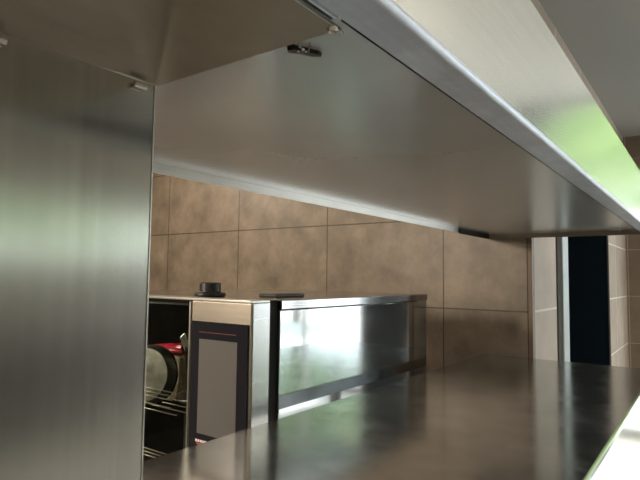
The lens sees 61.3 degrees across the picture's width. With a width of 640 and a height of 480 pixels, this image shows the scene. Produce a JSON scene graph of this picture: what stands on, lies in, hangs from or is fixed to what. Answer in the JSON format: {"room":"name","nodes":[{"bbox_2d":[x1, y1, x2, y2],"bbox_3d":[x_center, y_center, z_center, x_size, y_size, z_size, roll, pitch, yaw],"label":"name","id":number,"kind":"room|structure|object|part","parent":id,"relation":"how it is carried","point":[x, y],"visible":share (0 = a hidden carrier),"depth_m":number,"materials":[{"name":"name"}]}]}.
{"room":"commercial kitchen","nodes":[
{"label":"commercial kitchen","id":0,"kind":"room"},
{"bbox_2d":[149,173,527,371],"bbox_3d":[-0.434,0.029,3.046,3.135,2.850,0.058,-2,-5,36],"label":"wall","id":1,"kind":"structure","parent":0,"point":[475,288],"depth_m":2.62,"materials":[{"name":"brown tile"}]},
{"bbox_2d":[153,0,639,238],"bbox_3d":[-0.013,-0.188,0.753,0.578,0.153,3.178,-2,-5,36],"label":"wall cabinet","id":2,"kind":"object","parent":1,"relation":"attached to","point":[466,117],"visible":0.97,"depth_m":0.68,"materials":[{"name":"metal"}]},
{"bbox_2d":[287,41,321,56],"bbox_3d":[-0.015,-0.150,0.426,0.024,0.006,0.033,0,-4,15],"label":"clip","id":3,"kind":"object","parent":2,"relation":"hanging from","point":[292,48],"visible":0.97,"depth_m":0.43,"materials":[{"name":"black metal"}]},
{"bbox_2d":[526,238,528,357],"bbox_3d":[0.809,-0.020,2.113,0.004,2.850,0.002,-2,-5,36],"label":"trim","id":4,"kind":"structure","parent":1,"relation":"attached to","point":[526,238],"depth_m":2.10,"materials":[{"name":"tile"}]},
{"bbox_2d":[531,0,628,366],"bbox_3d":[1.643,0.074,3.327,0.100,2.850,2.888,-2,-5,36],"label":"wall","id":5,"kind":"structure","parent":0,"point":[545,247],"depth_m":2.54,"materials":[{"name":"tile"}]},
{"bbox_2d":[527,238,535,358],"bbox_3d":[0.826,-0.019,2.119,0.016,2.850,0.033,-2,-5,36],"label":"trim","id":6,"kind":"structure","parent":5,"relation":"attached to","point":[530,241],"depth_m":2.09,"materials":[{"name":"brown tile"}]},
{"bbox_2d":[556,230,611,365],"bbox_3d":[1.489,0.378,3.036,0.052,2.200,1.500,-2,-5,36],"label":"door","id":7,"kind":"structure","parent":5,"relation":"in","point":[582,262],"depth_m":2.92,"materials":[{"name":"black glass"}]},
{"bbox_3d":[1.071,0.333,2.464,0.046,2.200,0.080,-2,-5,36],"label":"frame","id":8,"kind":"part","parent":7,"relation":"part of","materials":[{"name":"grey metal"}]},
{"bbox_3d":[1.132,0.339,2.543,0.052,2.200,0.120,-2,-5,36],"label":"frame","id":9,"kind":"part","parent":7,"relation":"part of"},
{"bbox_3d":[1.915,0.423,3.627,0.050,2.200,0.040,-2,-5,36],"label":"frame","id":10,"kind":"part","parent":7,"relation":"part of","materials":[{"name":"grey metal"}]},
{"bbox_2d":[539,0,639,136],"bbox_3d":[1.924,-1.157,3.238,0.534,0.400,2.858,-2,-5,36],"label":"ceiling","id":11,"kind":"structure","parent":5,"relation":"attached to","point":[602,36],"depth_m":2.78,"materials":[{"name":"grey paint"}]},
{"bbox_2d":[623,136,639,367],"bbox_3d":[4.084,0.109,3.406,3.964,2.850,0.100,-2,-5,36],"label":"wall","id":12,"kind":"structure","parent":0,"point":[632,144],"depth_m":4.42,"materials":[{"name":"tile"}]},
{"bbox_3d":[0.670,1.394,1.200,7.000,0.100,7.500,-2,-5,36],"label":"floor","id":13,"kind":"structure","parent":0,"visible":0},
{"bbox_2d":[143,282,426,461],"bbox_3d":[-0.225,0.753,1.753,0.821,1.232,0.912,-2,-5,36],"label":"oven","id":14,"kind":"object","parent":13,"relation":"on","point":[256,357],"visible":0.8,"depth_m":1.37,"materials":[{"name":"metal"}]},
{"bbox_2d":[145,344,177,404],"bbox_3d":[-0.489,0.386,1.545,0.169,0.168,0.066,0,-4,16],"label":"round pan","id":15,"kind":"object","parent":14,"relation":"in","point":[161,365],"visible":0.6,"depth_m":1.52,"materials":[{"name":"metal"}]},
{"bbox_2d":[153,343,185,399],"bbox_3d":[-0.463,0.400,1.675,0.163,0.172,0.063,-2,-5,36],"label":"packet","id":16,"kind":"object","parent":14,"relation":"in","point":[177,349],"visible":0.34,"depth_m":1.63,"materials":[{"name":"red plastic"}]},
{"bbox_2d":[175,389,186,403],"bbox_3d":[-0.325,0.417,1.472,0.137,0.046,0.134,-2,-5,36],"label":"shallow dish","id":17,"kind":"object","parent":14,"relation":"in","point":[181,397],"visible":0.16,"depth_m":1.47,"materials":[{"name":"metal"}]},
{"bbox_2d":[180,333,187,405],"bbox_3d":[-0.388,0.371,1.544,0.044,0.207,0.008,-2,-5,36],"label":"scraper","id":18,"kind":"object","parent":14,"relation":"in","point":[184,340],"visible":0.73,"depth_m":1.54,"materials":[{"name":"metal"}]},
{"bbox_3d":[-0.387,0.292,1.550,0.044,0.050,0.004,-2,-5,36],"label":"blade","id":19,"kind":"part","parent":18,"relation":"part of","materials":[{"name":"metal"}]},
{"bbox_3d":[-0.378,0.389,1.536,0.020,0.170,0.008,-2,-5,36],"label":"handle","id":20,"kind":"part","parent":18,"relation":"part of","materials":[{"name":"metal"}]},
{"bbox_3d":[-0.464,0.151,1.451,0.821,0.006,0.061,-2,-5,36],"label":"rail","id":21,"kind":"part","parent":14,"relation":"part of","materials":[{"name":"metal"}]},
{"bbox_3d":[-0.233,0.338,1.230,0.184,0.299,0.004,-2,-5,36],"label":"control panel","id":22,"kind":"part","parent":14,"relation":"part of","materials":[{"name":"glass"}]},
{"bbox_3d":[0.141,0.178,1.599,0.013,0.022,0.806,-2,-5,36],"label":"trim","id":23,"kind":"part","parent":14,"relation":"part of","materials":[{"name":"metal"}]},
{"bbox_2d":[143,354,639,479],"bbox_3d":[-0.034,0.824,0.689,0.594,0.950,3.178,-2,-5,36],"label":"countertop","id":24,"kind":"structure","parent":13,"relation":"on","point":[484,416],"depth_m":1.06,"materials":[{"name":"metal"}]},
{"bbox_2d":[0,0,343,479],"bbox_3d":[-0.414,0.054,-0.080,0.202,0.469,1.193,-2,-5,36],"label":"cabinet","id":25,"kind":"object","parent":24,"relation":"on","point":[79,79],"visible":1,"depth_m":0.40,"materials":[{"name":"metal"}]},
{"bbox_3d":[-0.415,-0.175,-0.063,0.195,0.002,1.190,-2,-5,36],"label":"plate","id":26,"kind":"part","parent":25,"relation":"part of","materials":[{"name":"metal"}]}
]}

